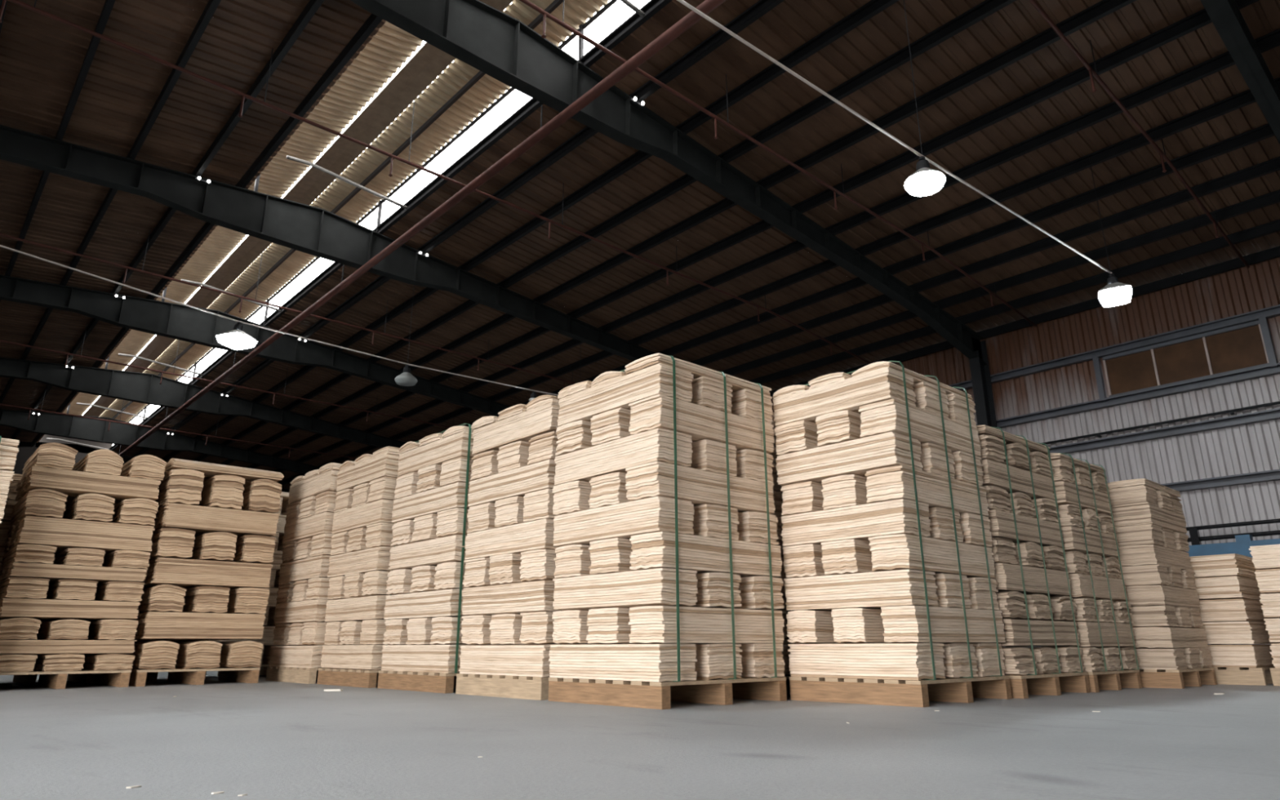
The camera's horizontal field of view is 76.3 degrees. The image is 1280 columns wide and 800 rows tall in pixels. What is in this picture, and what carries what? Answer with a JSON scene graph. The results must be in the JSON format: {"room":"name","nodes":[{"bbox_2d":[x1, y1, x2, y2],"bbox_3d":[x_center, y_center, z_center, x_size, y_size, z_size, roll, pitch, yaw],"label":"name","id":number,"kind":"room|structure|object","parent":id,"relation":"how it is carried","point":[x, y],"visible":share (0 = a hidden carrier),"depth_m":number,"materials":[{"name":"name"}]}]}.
{"room":"warehouse interior","nodes":[
{"label":"warehouse interior","id":0,"kind":"room"},
{"bbox_2d":[12,434,289,645],"bbox_3d":[-26.986,6.314,37.651,29.800,10.600,0.200,15,-22,-40],"label":"wall","id":1,"kind":"structure","parent":0,"point":[26,451],"depth_m":38.53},
{"bbox_2d":[0,0,1279,489],"bbox_3d":[-9.416,-2.717,20.122,30.400,1.473,52.150,15,-22,-40],"label":"ceiling","id":2,"kind":"structure","parent":0,"point":[1005,106],"depth_m":16.03,"materials":[{"name":"metal"}]},
{"bbox_2d":[0,386,356,458],"bbox_3d":[-19.194,0.522,30.334,29.204,1.804,0.070,15,-22,-40],"label":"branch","id":3,"kind":"object","parent":2,"relation":"hanging from","point":[29,409],"visible":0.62,"depth_m":31.10,"materials":[{"name":"metal"}]},
{"bbox_2d":[0,324,453,430],"bbox_3d":[-14.157,-1.100,25.020,29.204,1.804,0.070,15,-22,-40],"label":"pipe","id":4,"kind":"object","parent":2,"relation":"hanging from","point":[3,341],"visible":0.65,"depth_m":25.26,"materials":[{"name":"metal"}]},
{"bbox_2d":[62,21,422,415],"bbox_3d":[-10.073,-3.886,19.856,1.075,1.130,52.150,15,-22,-40],"label":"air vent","id":5,"kind":"object","parent":2,"relation":"attached to","point":[391,46],"depth_m":16.98,"materials":[{"name":"metal"}]},
{"bbox_2d":[0,230,576,387],"bbox_3d":[-9.187,-2.700,19.776,29.204,1.804,0.070,15,-22,-40],"label":"pipe","id":6,"kind":"object","parent":2,"relation":"hanging from","point":[1,234],"visible":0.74,"depth_m":19.58,"materials":[{"name":"metal"}]},
{"bbox_2d":[0,244,581,395],"bbox_3d":[-9.864,-3.345,15.156,22.407,2.808,0.111,15,-22,-40],"label":"conduit","id":7,"kind":"object","parent":2,"relation":"hanging from","point":[1,246],"visible":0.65,"depth_m":16.62,"materials":[{"name":"metal"}]},
{"bbox_2d":[216,322,257,350],"bbox_3d":[-8.024,-1.292,16.244,0.566,0.531,0.566,-6,-18,18],"label":"lamp","id":8,"kind":"object","parent":7,"relation":"hanging from","point":[237,339],"visible":1,"depth_m":16.05,"materials":[{"name":"metal"}]},
{"bbox_2d":[394,364,417,386],"bbox_3d":[-5.351,-0.576,18.671,0.505,0.471,0.505,15,-22,-40],"label":"lamp","id":9,"kind":"object","parent":7,"relation":"hanging from","point":[405,379],"visible":1,"depth_m":18.52,"materials":[{"name":"metal"}]},
{"bbox_2d":[528,391,537,401],"bbox_3d":[-2.747,0.009,21.031,0.283,0.451,0.283,15,-22,-40],"label":"lamp","id":10,"kind":"object","parent":7,"relation":"hanging from","point":[533,395],"visible":0.29,"depth_m":20.99,"materials":[{"name":"metal"}]},
{"bbox_2d":[46,0,644,450],"bbox_3d":[-9.441,-3.708,20.400,2.780,1.170,52.150,15,-22,-40],"label":"skylight","id":11,"kind":"object","parent":2,"relation":"attached to","point":[462,92],"depth_m":17.14,"materials":[{"name":"plastic"}]},
{"bbox_2d":[118,0,726,457],"bbox_3d":[-8.895,-1.931,20.375,0.150,0.591,51.750,15,-22,-40],"label":"pipe","id":12,"kind":"object","parent":2,"relation":"hanging from","point":[706,6],"visible":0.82,"depth_m":13.45,"materials":[{"name":"metal"}]},
{"bbox_2d":[0,0,871,364],"bbox_3d":[-3.915,-4.398,14.213,29.204,1.804,0.070,15,-22,-40],"label":"pipe","id":13,"kind":"object","parent":2,"relation":"hanging from","point":[33,8],"visible":0.96,"depth_m":13.50,"materials":[{"name":"metal"}]},
{"bbox_2d":[519,0,1037,326],"bbox_3d":[-0.960,-5.349,11.095,29.204,1.804,0.070,15,-22,-40],"label":"pipe","id":14,"kind":"object","parent":2,"relation":"hanging from","point":[527,2],"visible":0.99,"depth_m":13.28,"materials":[{"name":"metal"}]},
{"bbox_2d":[676,0,1111,273],"bbox_3d":[-1.240,-5.679,7.183,24.054,2.810,0.103,13,-21,-37],"label":"conduit","id":15,"kind":"object","parent":2,"relation":"hanging from","point":[682,2],"visible":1,"depth_m":10.28,"materials":[{"name":"metal"}]},
{"bbox_2d":[904,155,945,196],"bbox_3d":[3.688,-2.943,10.588,0.505,0.471,0.505,15,-22,-40],"label":"lamp","id":16,"kind":"object","parent":15,"relation":"hanging from","point":[926,181],"visible":1,"depth_m":10.45,"materials":[{"name":"metal"}]},
{"bbox_2d":[1097,273,1132,306],"bbox_3d":[8.115,-1.900,13.944,0.505,0.551,0.505,-10,-19,29],"label":"lamp","id":17,"kind":"object","parent":15,"relation":"hanging from","point":[1115,293],"visible":1,"depth_m":13.78,"materials":[{"name":"metal"}]},
{"bbox_2d":[1028,0,1249,268],"bbox_3d":[1.996,-6.301,7.977,29.204,1.804,0.070,15,-22,-40],"label":"pipe","id":18,"kind":"object","parent":2,"relation":"hanging from","point":[1092,73],"visible":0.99,"depth_m":12.85,"materials":[{"name":"metal"}]},
{"bbox_2d":[0,671,1279,799],"bbox_3d":[-9.390,5.822,17.540,30.400,0.200,52.750,15,-22,-40],"label":"floor","id":19,"kind":"structure","parent":0,"point":[264,740],"depth_m":3.19,"materials":[{"name":"concrete"}]},
{"bbox_2d":[12,673,94,684],"bbox_3d":[-6.780,3.040,8.980,1.128,0.157,1.150,15,-22,-40],"label":"pallet","id":20,"kind":"object","parent":19,"relation":"on","point":[26,679],"visible":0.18,"depth_m":8.91,"materials":[{"name":"brown wood"}]},
{"bbox_2d":[0,473,89,654],"bbox_3d":[-6.779,1.987,9.294,1.164,2.038,1.206,15,-22,-40],"label":"stack","id":21,"kind":"object","parent":20,"relation":"on","point":[11,501],"visible":0.02,"depth_m":8.73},
{"bbox_2d":[0,669,131,688],"bbox_3d":[-5.862,2.779,8.125,1.128,0.157,1.150,15,-22,-40],"label":"pallet","id":22,"kind":"object","parent":19,"relation":"on","point":[57,679],"visible":0.74,"depth_m":8.02,"materials":[{"name":"brown wood"}]},
{"bbox_2d":[0,442,166,672],"bbox_3d":[-5.877,1.662,8.470,1.166,2.178,1.205,15,-22,-40],"label":"stack","id":23,"kind":"object","parent":22,"relation":"on","point":[77,544],"visible":1,"depth_m":8.08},
{"bbox_2d":[125,785,141,788],"bbox_3d":[-1.398,1.069,2.250,0.013,0.004,0.036,-13,-21,35],"label":"chip","id":24,"kind":"object","parent":19,"relation":"on","point":[135,786],"visible":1,"depth_m":2.25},
{"bbox_2d":[93,671,205,683],"bbox_3d":[-5.936,3.259,9.714,1.088,0.157,1.150,15,-22,-40],"label":"pallet","id":25,"kind":"object","parent":19,"relation":"on","point":[151,676],"visible":0.03,"depth_m":9.30,"materials":[{"name":"brown wood"}]},
{"bbox_2d":[105,640,208,653],"bbox_3d":[-5.940,2.208,10.032,1.127,2.039,1.222,15,-22,-40],"label":"stack","id":26,"kind":"object","parent":25,"relation":"on","point":[137,640],"visible":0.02,"depth_m":9.48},
{"bbox_2d":[0,408,320,474],"bbox_3d":[-21.980,5.229,32.072,29.560,9.420,0.360,15,-22,-40],"label":"roof beam","id":27,"kind":"structure","parent":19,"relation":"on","point":[48,424],"depth_m":33.81,"materials":[{"name":"black metal"}]},
{"bbox_2d":[128,666,260,686],"bbox_3d":[-4.965,3.011,8.903,1.168,0.157,1.150,15,-22,-40],"label":"pallet","id":28,"kind":"object","parent":19,"relation":"on","point":[193,676],"visible":0.66,"depth_m":8.74,"materials":[{"name":"brown wood"}]},
{"bbox_2d":[118,457,284,669],"bbox_3d":[-4.965,1.879,9.242,1.198,2.204,1.203,15,-22,-40],"label":"stack","id":29,"kind":"object","parent":28,"relation":"on","point":[207,577],"visible":0.91,"depth_m":8.82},
{"bbox_2d":[0,357,406,448],"bbox_3d":[-16.976,3.617,26.793,29.560,9.420,0.360,15,-22,-40],"label":"roof beam","id":30,"kind":"structure","parent":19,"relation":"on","point":[137,387],"depth_m":28.30,"materials":[{"name":"grey metal"}]},
{"bbox_2d":[211,791,224,794],"bbox_3d":[-1.118,1.040,2.158,0.032,0.003,0.012,15,-22,-40],"label":"chip","id":31,"kind":"object","parent":19,"relation":"on","point":[221,792],"visible":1,"depth_m":2.15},
{"bbox_2d":[204,663,269,679],"bbox_3d":[-5.323,3.555,10.699,1.158,0.157,1.150,15,-22,-40],"label":"pallet","id":32,"kind":"object","parent":19,"relation":"on","point":[263,671],"visible":0.07,"depth_m":11.23,"materials":[{"name":"brown wood"}]},
{"bbox_2d":[208,492,291,664],"bbox_3d":[-5.316,2.401,11.057,1.188,2.258,1.187,15,-22,-40],"label":"stack","id":33,"kind":"object","parent":32,"relation":"on","point":[268,624],"visible":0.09,"depth_m":10.79,"materials":[{"name":"wood"}]},
{"bbox_2d":[0,275,510,416],"bbox_3d":[-11.972,2.006,21.514,29.560,9.420,0.360,15,-22,-40],"label":"roof beam","id":34,"kind":"structure","parent":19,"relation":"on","point":[183,322],"depth_m":22.53,"materials":[{"name":"black metal"}]},
{"bbox_2d":[113,294,125,299],"bbox_3d":[-13.526,-2.677,21.190,0.280,0.060,0.118,15,-22,-40],"label":"lamp","id":35,"kind":"object","parent":34,"relation":"attached to","point":[115,295],"visible":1,"depth_m":21.19,"materials":[{"name":"metal"}]},
{"bbox_2d":[296,338,306,342],"bbox_3d":[-10.043,-1.773,24.214,0.280,0.060,0.118,15,-22,-40],"label":"lamp","id":36,"kind":"object","parent":34,"relation":"attached to","point":[298,340],"visible":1,"depth_m":24.21,"materials":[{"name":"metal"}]},
{"bbox_2d":[266,666,324,684],"bbox_3d":[-3.495,3.180,9.476,1.208,0.157,1.300,15,-22,-40],"label":"pallet","id":37,"kind":"object","parent":19,"relation":"on","point":[286,674],"visible":0.34,"depth_m":8.98,"materials":[{"name":"brown wood"}]},
{"bbox_2d":[268,462,356,667],"bbox_3d":[-3.499,2.034,9.825,1.248,2.236,1.360,15,-22,-40],"label":"stack","id":38,"kind":"object","parent":37,"relation":"on","point":[302,598],"visible":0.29,"depth_m":9.32,"materials":[{"name":"wood"}]},
{"bbox_2d":[0,124,655,361],"bbox_3d":[-6.969,0.395,16.235,29.560,9.420,0.360,15,-22,-40],"label":"roof beam","id":39,"kind":"structure","parent":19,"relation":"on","point":[312,230],"depth_m":17.04,"materials":[{"name":"black metal"}]},
{"bbox_2d":[195,176,211,185],"bbox_3d":[-8.522,-4.288,15.911,0.280,0.060,0.118,15,-22,-40],"label":"lamp","id":40,"kind":"object","parent":39,"relation":"attached to","point":[198,179],"visible":1,"depth_m":15.92,"materials":[{"name":"metal"}]},
{"bbox_2d":[416,251,428,257],"bbox_3d":[-5.040,-3.384,18.935,0.280,0.060,0.118,15,-22,-40],"label":"lamp","id":41,"kind":"object","parent":39,"relation":"attached to","point":[420,253],"visible":1,"depth_m":18.93,"materials":[{"name":"metal"}]},
{"bbox_2d":[324,688,342,691],"bbox_3d":[-2.703,2.553,7.167,0.156,0.016,0.050,-1,-17,2],"label":"chip","id":42,"kind":"object","parent":19,"relation":"on","point":[325,690],"visible":1,"depth_m":7.15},
{"bbox_2d":[316,667,381,688],"bbox_3d":[-2.544,2.900,8.558,1.208,0.157,1.240,15,-22,-40],"label":"pallet","id":43,"kind":"object","parent":19,"relation":"on","point":[335,677],"visible":0.36,"depth_m":8.07,"materials":[{"name":"brown wood"}]},
{"bbox_2d":[320,446,399,670],"bbox_3d":[-2.548,1.766,8.899,1.250,2.208,1.292,15,-22,-40],"label":"stack","id":44,"kind":"object","parent":43,"relation":"on","point":[361,543],"visible":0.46,"depth_m":8.40,"materials":[{"name":"wood"}]},
{"bbox_2d":[377,670,459,693],"bbox_3d":[-1.604,2.618,7.637,1.208,0.157,1.270,15,-22,-40],"label":"pallet","id":45,"kind":"object","parent":19,"relation":"on","point":[437,682],"visible":0.38,"depth_m":7.16,"materials":[{"name":"brown wood"}]},
{"bbox_2d":[380,422,498,673],"bbox_3d":[-1.601,1.492,7.978,1.240,2.194,1.340,15,-22,-40],"label":"stack","id":46,"kind":"object","parent":45,"relation":"on","point":[429,512],"visible":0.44,"depth_m":7.47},
{"bbox_2d":[455,673,549,700],"bbox_3d":[-0.682,2.328,6.686,1.178,0.157,1.200,15,-22,-40],"label":"pallet","id":47,"kind":"object","parent":19,"relation":"on","point":[536,688],"visible":0.34,"depth_m":6.23,"materials":[{"name":"brown wood"}]},
{"bbox_2d":[458,395,637,676],"bbox_3d":[-0.678,1.213,7.029,1.216,2.174,1.253,15,-22,-40],"label":"stack","id":48,"kind":"object","parent":47,"relation":"on","point":[510,566],"visible":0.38,"depth_m":6.57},
{"bbox_2d":[548,676,786,709],"bbox_3d":[0.192,2.057,5.799,1.228,0.157,1.170,15,-22,-40],"label":"pallet","id":49,"kind":"object","parent":19,"relation":"on","point":[633,694],"visible":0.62,"depth_m":5.47,"materials":[{"name":"brown wood"}]},
{"bbox_2d":[548,352,785,682],"bbox_3d":[0.185,0.935,6.135,1.263,2.184,1.232,15,-22,-40],"label":"stack","id":50,"kind":"object","parent":49,"relation":"on","point":[665,535],"visible":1,"depth_m":5.69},
{"bbox_2d":[350,0,1026,647],"bbox_3d":[-1.965,-1.216,10.955,29.560,9.420,0.360,15,-22,-40],"label":"roof beam","id":51,"kind":"structure","parent":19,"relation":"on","point":[492,42],"depth_m":13.53,"materials":[{"name":"black metal"}]},
{"bbox_2d":[629,97,644,107],"bbox_3d":[-0.036,-4.995,13.656,0.280,0.060,0.118,15,-22,-40],"label":"lamp","id":52,"kind":"object","parent":51,"relation":"attached to","point":[633,100],"visible":1,"depth_m":13.66,"materials":[{"name":"metal"}]},
{"bbox_2d":[784,675,791,694],"bbox_3d":[1.066,2.321,6.680,1.158,0.157,1.100,15,-22,-40],"label":"pallet","id":53,"kind":"object","parent":19,"relation":"on","point":[788,682],"visible":0.02,"depth_m":6.49,"materials":[{"name":"brown wood"}]},
{"bbox_2d":[768,412,795,675],"bbox_3d":[1.057,1.269,6.998,1.192,2.039,1.158,15,-22,-40],"label":"stack","id":54,"kind":"object","parent":53,"relation":"on","point":[777,493],"visible":0.03,"depth_m":6.30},
{"bbox_2d":[789,675,1012,707],"bbox_3d":[1.881,2.074,5.870,1.248,0.157,1.030,15,-22,-40],"label":"pallet","id":55,"kind":"object","parent":19,"relation":"on","point":[908,693],"visible":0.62,"depth_m":5.53,"materials":[{"name":"brown wood"}]},
{"bbox_2d":[772,360,1005,680],"bbox_3d":[1.861,0.951,6.195,1.315,2.179,1.092,15,-22,-40],"label":"stack","id":56,"kind":"object","parent":55,"relation":"on","point":[886,534],"visible":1,"depth_m":5.78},
{"bbox_2d":[997,671,1090,698],"bbox_3d":[2.838,2.318,6.686,1.188,0.157,1.150,14,-22,-39],"label":"pallet","id":57,"kind":"object","parent":19,"relation":"on","point":[1054,683],"visible":0.24,"depth_m":6.32,"materials":[{"name":"brown wood"}]},
{"bbox_2d":[895,424,1084,675],"bbox_3d":[2.822,1.327,6.991,1.225,1.914,1.236,14,-22,-39],"label":"stack","id":58,"kind":"object","parent":57,"relation":"on","point":[1027,536],"visible":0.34,"depth_m":6.51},
{"bbox_2d":[1087,669,1142,692],"bbox_3d":[3.719,2.527,7.389,1.038,0.157,1.150,14,-22,-39],"label":"pallet","id":59,"kind":"object","parent":19,"relation":"on","point":[1116,680],"visible":0.22,"depth_m":7.02,"materials":[{"name":"brown wood"}]},
{"bbox_2d":[1001,453,1138,671],"bbox_3d":[3.720,1.552,7.684,1.078,1.879,1.221,14,-22,-39],"label":"stack","id":60,"kind":"object","parent":59,"relation":"on","point":[1090,539],"visible":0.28,"depth_m":7.19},
{"bbox_2d":[1139,667,1217,688],"bbox_3d":[4.776,2.688,7.933,1.088,0.157,1.150,15,-22,-40],"label":"pallet","id":61,"kind":"object","parent":19,"relation":"on","point":[1153,678],"visible":0.29,"depth_m":7.37,"materials":[{"name":"brown wood"}]},
{"bbox_2d":[1041,478,1212,669],"bbox_3d":[4.769,1.785,8.203,1.129,1.728,1.201,15,-22,-40],"label":"stack","id":62,"kind":"object","parent":61,"relation":"on","point":[1149,521],"visible":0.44,"depth_m":7.66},
{"bbox_2d":[1186,534,1279,644],"bbox_3d":[12.143,3.501,14.498,0.220,2.360,4.150,15,-22,-40],"label":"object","id":63,"kind":"object","parent":19,"relation":"on","point":[1242,544],"visible":0.21,"depth_m":15.52,"materials":[{"name":"paint"}]},
{"bbox_2d":[1186,518,1279,644],"bbox_3d":[12.557,3.396,14.675,0.120,2.660,7.400,15,-22,-40],"label":"guard rail","id":64,"kind":"object","parent":19,"relation":"on","point":[1195,539],"visible":0.09,"depth_m":16.04,"materials":[{"name":"metal"}]},
{"bbox_2d":[1200,0,1279,143],"bbox_3d":[3.038,-2.827,5.676,29.560,9.420,0.360,15,-22,-40],"label":"roof beam","id":65,"kind":"structure","parent":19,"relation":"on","point":[1225,15],"depth_m":11.55,"materials":[{"name":"grey metal"}]},
{"bbox_2d":[1210,666,1275,685],"bbox_3d":[5.901,2.848,8.470,1.108,0.157,1.190,15,-22,-40],"label":"pallet","id":66,"kind":"object","parent":19,"relation":"on","point":[1260,676],"visible":0.25,"depth_m":7.85,"materials":[{"name":"brown wood"}]},
{"bbox_2d":[1146,553,1279,667],"bbox_3d":[5.902,2.255,8.648,1.087,1.079,1.150,15,-22,-40],"label":"stack","id":67,"kind":"object","parent":66,"relation":"on","point":[1231,612],"visible":0.37,"depth_m":8.07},
{"bbox_2d":[1269,667,1279,685],"bbox_3d":[6.750,2.574,7.574,1.108,0.157,1.220,15,-22,-40],"label":"pallet","id":68,"kind":"object","parent":19,"relation":"on","point":[1275,672],"visible":1,"depth_m":7.63,"materials":[{"name":"brown wood"}]},
{"bbox_2d":[1248,544,1279,667],"bbox_3d":[6.750,1.954,7.767,1.078,1.138,1.173,15,-22,-40],"label":"stack","id":69,"kind":"object","parent":68,"relation":"on","point":[1266,558],"visible":1,"depth_m":7.81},
{"bbox_3d":[-6.543,2.438,6.990,1.128,0.157,1.150,15,-22,-40],"label":"pallet","id":70,"kind":"object","parent":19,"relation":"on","visible":0},
{"bbox_2d":[0,435,19,523],"bbox_3d":[-6.546,1.361,7.315,1.150,2.089,1.212,15,-22,-40],"label":"stack","id":71,"kind":"object","parent":70,"relation":"on","point":[9,450],"visible":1,"depth_m":7.46,"materials":[{"name":"wood"}]},
{"bbox_2d":[770,257,1279,647],"bbox_3d":[1.435,4.659,28.431,0.190,8.269,52.540,15,-22,-40],"label":"wall","id":72,"kind":"structure","parent":0,"point":[1224,468],"depth_m":18.19,"materials":[{"name":"metal"}]},
{"bbox_2d":[1039,400,1279,444],"bbox_3d":[14.095,-0.291,15.296,0.140,0.090,14.180,15,-22,-40],"label":"pipe","id":73,"kind":"object","parent":72,"relation":"attached to","point":[1231,411],"visible":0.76,"depth_m":17.88,"materials":[{"name":"metal"}]},
{"bbox_2d":[1092,315,1278,402],"bbox_3d":[11.924,-0.847,18.016,0.210,1.100,3.370,15,-22,-40],"label":"window","id":74,"kind":"structure","parent":72,"relation":"in","point":[1248,345],"depth_m":17.93,"materials":[{"name":"brown glass"}]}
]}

